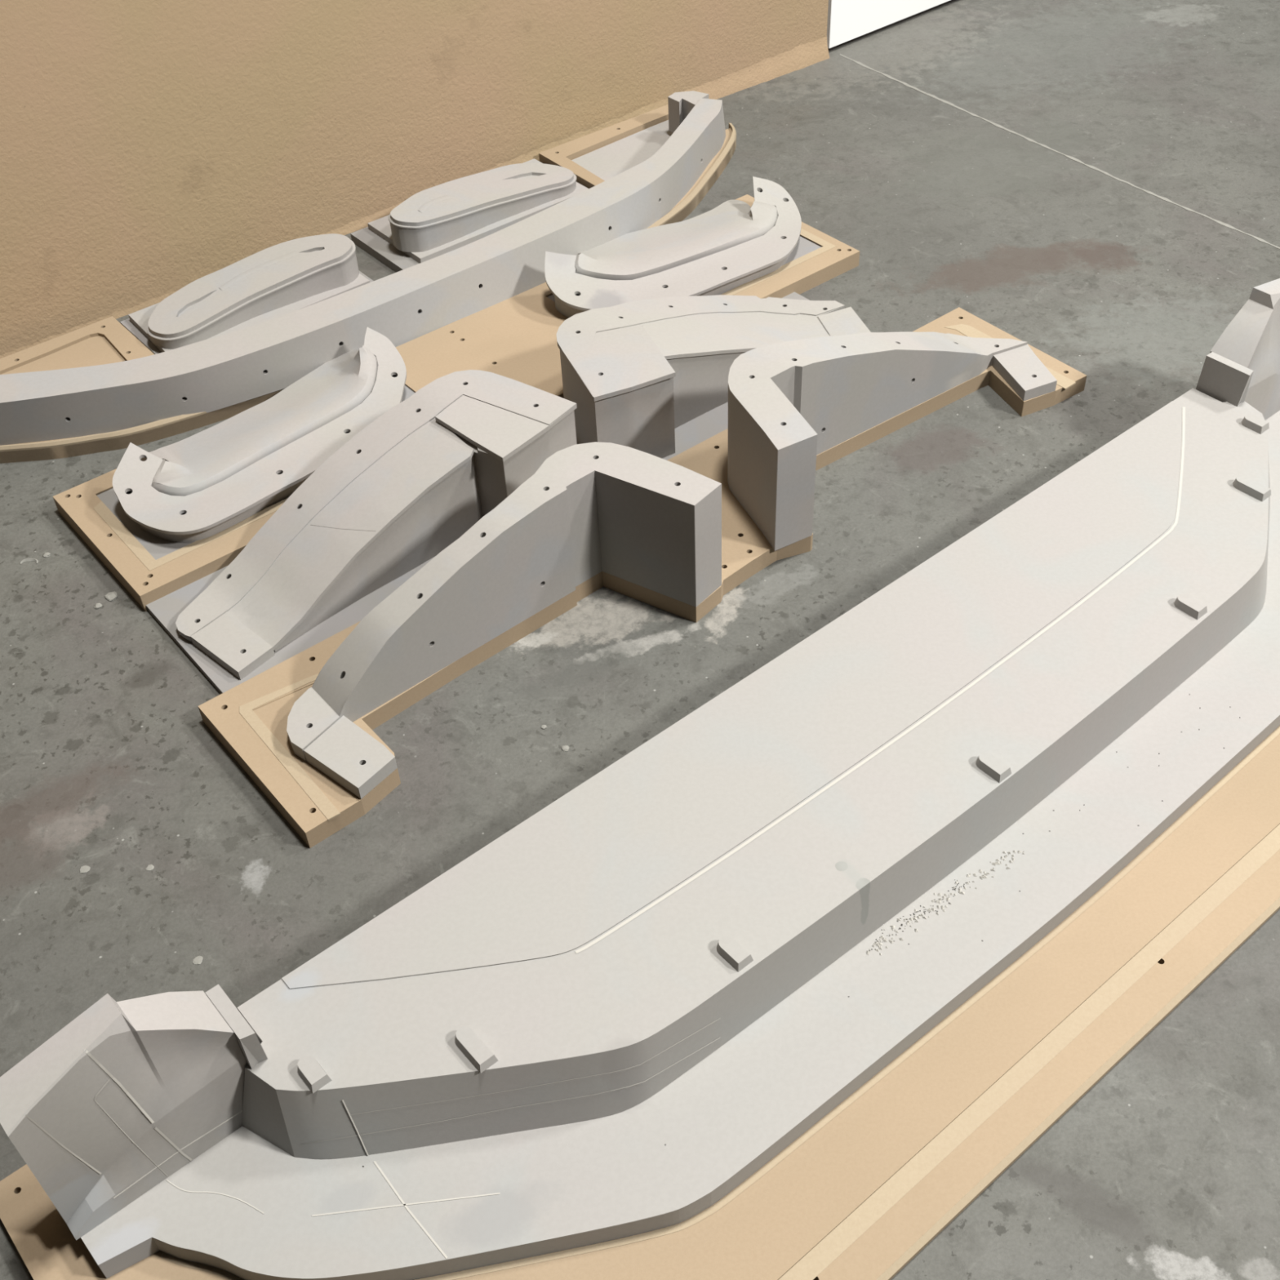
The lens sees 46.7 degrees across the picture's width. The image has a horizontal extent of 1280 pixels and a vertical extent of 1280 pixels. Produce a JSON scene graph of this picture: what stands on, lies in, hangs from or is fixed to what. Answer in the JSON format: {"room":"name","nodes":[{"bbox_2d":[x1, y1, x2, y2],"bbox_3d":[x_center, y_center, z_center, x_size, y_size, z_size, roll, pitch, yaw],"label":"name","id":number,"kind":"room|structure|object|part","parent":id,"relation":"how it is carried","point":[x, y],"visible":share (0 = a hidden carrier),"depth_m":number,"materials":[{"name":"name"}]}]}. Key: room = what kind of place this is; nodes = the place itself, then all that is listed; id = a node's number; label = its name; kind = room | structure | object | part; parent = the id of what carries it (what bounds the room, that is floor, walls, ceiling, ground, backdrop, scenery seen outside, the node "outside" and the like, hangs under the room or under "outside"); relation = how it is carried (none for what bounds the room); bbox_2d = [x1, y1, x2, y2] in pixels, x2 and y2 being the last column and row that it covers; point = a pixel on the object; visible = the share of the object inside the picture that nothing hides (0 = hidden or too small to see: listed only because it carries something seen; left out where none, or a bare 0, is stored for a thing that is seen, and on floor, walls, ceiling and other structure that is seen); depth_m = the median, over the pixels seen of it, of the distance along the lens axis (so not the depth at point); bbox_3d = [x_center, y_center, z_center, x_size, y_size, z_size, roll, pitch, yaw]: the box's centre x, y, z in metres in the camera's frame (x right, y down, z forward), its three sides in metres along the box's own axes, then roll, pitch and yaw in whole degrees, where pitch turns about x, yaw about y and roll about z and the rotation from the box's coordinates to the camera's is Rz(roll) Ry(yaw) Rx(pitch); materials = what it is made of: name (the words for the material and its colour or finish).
{"room":"workshop","nodes":[
{"label":"workshop","id":0,"kind":"room"},
{"bbox_2d":[0,0,828,355],"bbox_3d":[-1.632,-1.593,1.923,5.053,3.000,0.220,-29,49,-25],"label":"wall","id":1,"kind":"structure","parent":0,"point":[149,149],"depth_m":3.10,"materials":[{"name":"beige paint"}]},
{"bbox_2d":[0,35,829,358],"bbox_3d":[-0.433,-1.053,3.433,2.353,0.060,0.017,-29,49,-25],"label":"baseboard","id":2,"kind":"structure","parent":1,"relation":"attached to","point":[802,55],"depth_m":3.77,"materials":[{"name":"beige paint"}]},
{"bbox_2d":[0,0,1279,1279],"bbox_3d":[0.650,2.893,-0.681,15.000,0.120,15.000,-3,43,0],"label":"floor","id":3,"kind":"structure","parent":0,"point":[1167,1167],"depth_m":2.36,"materials":[{"name":"concrete"}]},
{"bbox_2d":[19,558,38,564],"bbox_3d":[-1.042,-0.136,2.531,0.032,0.004,0.014,-3,43,0],"label":"crumb","id":4,"kind":"object","parent":3,"relation":"on","point":[25,559],"visible":1,"depth_m":2.53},
{"bbox_2d":[43,552,50,556],"bbox_3d":[-1.016,-0.146,2.541,0.011,0.004,0.012,7,44,11],"label":"crumb","id":5,"kind":"object","parent":3,"relation":"on","point":[46,554],"visible":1,"depth_m":2.54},
{"bbox_2d":[80,865,90,873],"bbox_3d":[-0.763,0.315,2.040,0.014,0.001,0.013,-3,43,0],"label":"crumb","id":6,"kind":"object","parent":3,"relation":"on","point":[85,868],"visible":1,"depth_m":2.04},
{"bbox_2d":[93,603,102,608],"bbox_3d":[-0.891,-0.057,2.438,0.012,0.004,0.013,33,54,32],"label":"crumb","id":7,"kind":"object","parent":3,"relation":"on","point":[97,606],"visible":1,"depth_m":2.44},
{"bbox_2d":[105,591,117,600],"bbox_3d":[-0.875,-0.072,2.454,0.020,0.004,0.022,-3,43,0],"label":"crumb","id":8,"kind":"object","parent":3,"relation":"on","point":[111,596],"visible":1,"depth_m":2.45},
{"bbox_2d":[146,864,154,871],"bbox_3d":[-0.672,0.312,2.037,0.010,0.001,0.011,10,45,13],"label":"crumb","id":9,"kind":"object","parent":3,"relation":"on","point":[150,867],"visible":1,"depth_m":2.04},
{"bbox_2d":[192,955,203,964],"bbox_3d":[-0.573,0.415,1.923,0.013,0.001,0.013,-3,43,0],"label":"crumb","id":10,"kind":"object","parent":3,"relation":"on","point":[197,960],"visible":1,"depth_m":1.92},
{"bbox_2d":[0,90,736,463],"bbox_3d":[-0.643,-0.722,3.045,2.306,0.121,0.502,-30,50,-26],"label":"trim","id":11,"kind":"structure","parent":3,"relation":"on","point":[95,388],"depth_m":2.93,"materials":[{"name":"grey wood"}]},
{"bbox_3d":[-1.219,-0.425,2.809,0.504,0.002,0.267,-28,49,-24],"label":"inlaid plate","id":12,"kind":"part","parent":11,"relation":"part of","materials":[{"name":"brown wood"}]},
{"bbox_2d":[120,233,373,354],"bbox_3d":[-0.782,-0.700,3.043,0.477,0.102,0.335,-30,50,-26],"label":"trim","id":13,"kind":"structure","parent":11,"relation":"on","point":[278,280],"depth_m":3.04,"materials":[{"name":"grey plastic"}]},
{"bbox_3d":[-0.780,-0.670,3.071,0.582,0.020,0.555,-3,43,0],"label":"plate","id":14,"kind":"part","parent":13,"relation":"part of","materials":[{"name":"grey plastic"}]},
{"bbox_3d":[-0.812,-0.704,3.084,0.450,0.014,0.225,-30,50,-26],"label":"step plate","id":15,"kind":"part","parent":13,"relation":"part of","materials":[{"name":"grey plastic"}]},
{"bbox_3d":[-0.670,-0.699,3.086,2.280,0.034,0.441,-30,50,-26],"label":"board","id":16,"kind":"part","parent":11,"relation":"part of","materials":[{"name":"brown wood"}]},
{"bbox_2d":[350,158,588,272],"bbox_3d":[-0.341,-0.958,3.291,0.514,0.104,0.330,-30,50,-26],"label":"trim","id":17,"kind":"structure","parent":11,"relation":"on","point":[442,219],"depth_m":3.26,"materials":[{"name":"grey plastic"}]},
{"bbox_3d":[-0.340,-0.927,3.320,0.514,0.020,0.330,-30,50,-26],"label":"plate","id":18,"kind":"part","parent":17,"relation":"part of","materials":[{"name":"grey plastic"}]},
{"bbox_3d":[0.047,-1.130,3.497,0.347,0.001,0.303,-32,51,-27],"label":"inlaid plate","id":19,"kind":"part","parent":11,"relation":"part of","materials":[{"name":"grey plastic"}]},
{"bbox_2d":[53,176,859,611],"bbox_3d":[-0.296,-0.566,2.856,1.644,0.129,0.386,-30,50,-26],"label":"mold","id":20,"kind":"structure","parent":3,"relation":"on","point":[167,518],"depth_m":2.78,"materials":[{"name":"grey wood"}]},
{"bbox_3d":[-0.650,-0.327,2.671,0.594,0.002,0.238,-30,50,-26],"label":"inlaid plate","id":21,"kind":"part","parent":20,"relation":"part of","materials":[{"name":"grey plastic"}]},
{"bbox_3d":[-0.677,-0.411,2.698,0.531,0.084,0.207,-34,52,-29],"label":"dished panel","id":22,"kind":"part","parent":20,"relation":"part of","materials":[{"name":"grey plastic"}]},
{"bbox_3d":[0.062,-0.849,3.123,0.509,0.084,0.215,-24,47,-21],"label":"dished panel","id":23,"kind":"part","parent":20,"relation":"part of","materials":[{"name":"grey plastic"}]},
{"bbox_3d":[0.097,-0.767,3.096,0.554,0.002,0.238,-30,50,-26],"label":"inlaid plate","id":24,"kind":"part","parent":20,"relation":"part of","materials":[{"name":"grey plastic"}]},
{"bbox_2d":[146,292,871,693],"bbox_3d":[-0.157,-0.386,2.613,1.474,0.188,0.321,-30,50,-26],"label":"mold","id":25,"kind":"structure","parent":3,"relation":"on","point":[649,375],"depth_m":2.46,"materials":[{"name":"grey plastic"}]},
{"bbox_3d":[-0.438,-0.217,2.437,0.715,0.167,0.256,-31,50,-27],"label":"panel","id":26,"kind":"part","parent":25,"relation":"part of","materials":[{"name":"grey plastic"}]},
{"bbox_3d":[0.112,-0.572,2.782,0.270,0.166,0.722,32,53,31],"label":"panel","id":27,"kind":"part","parent":25,"relation":"part of","materials":[{"name":"grey plastic"}]},
{"bbox_2d":[561,745,568,751],"bbox_3d":[-0.109,0.158,2.169,0.012,0.003,0.012,-3,43,0],"label":"crumb","id":28,"kind":"object","parent":3,"relation":"on","point":[566,748],"visible":1,"depth_m":2.17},
{"bbox_2d":[0,278,1279,1279],"bbox_3d":[0.427,0.149,1.933,2.452,0.300,0.734,-31,50,-27],"label":"mold","id":29,"kind":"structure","parent":3,"relation":"on","point":[671,950],"depth_m":1.76,"materials":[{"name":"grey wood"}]},
{"bbox_3d":[0.409,0.231,2.049,2.452,0.022,0.660,-31,50,-27],"label":"board","id":30,"kind":"part","parent":29,"relation":"part of","materials":[{"name":"brown wood"}]},
{"bbox_2d":[362,693,1231,1167],"bbox_3d":[0.292,0.367,1.846,1.327,0.001,0.171,-26,48,-22],"label":"swarf flecks","id":31,"kind":"object","parent":29,"relation":"on","point":[1189,694],"visible":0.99,"depth_m":1.87,"materials":[{"name":"grey plastic"}]},
{"bbox_2d":[866,850,1024,955],"bbox_3d":[0.388,0.328,1.882,0.271,0.003,0.032,-28,49,-24],"label":"swarf flecks","id":32,"kind":"object","parent":29,"relation":"on","point":[984,876],"visible":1,"depth_m":1.88,"materials":[{"name":"grey plastic"}]},
{"bbox_2d":[197,306,1086,848],"bbox_3d":[0.087,-0.259,2.431,1.672,0.236,0.327,-30,50,-26],"label":"mold","id":33,"kind":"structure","parent":3,"relation":"on","point":[676,535],"depth_m":2.29,"materials":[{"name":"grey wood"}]},
{"bbox_2d":[826,0,955,50],"bbox_3d":[1.058,-2.780,3.545,1.610,2.300,0.045,-31,50,-26],"label":"panel","id":34,"kind":"object","parent":3,"relation":"on","point":[848,20],"visible":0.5,"depth_m":3.99,"materials":[{"name":"white"}]},
{"bbox_2d":[839,53,1279,248],"bbox_3d":[1.648,-0.558,2.836,0.020,0.003,3.750,-28,49,-24],"label":"joint","id":35,"kind":"object","parent":3,"relation":"attached to","point":[1227,225],"depth_m":3.50,"materials":[{"name":"grey concrete"}]}
]}

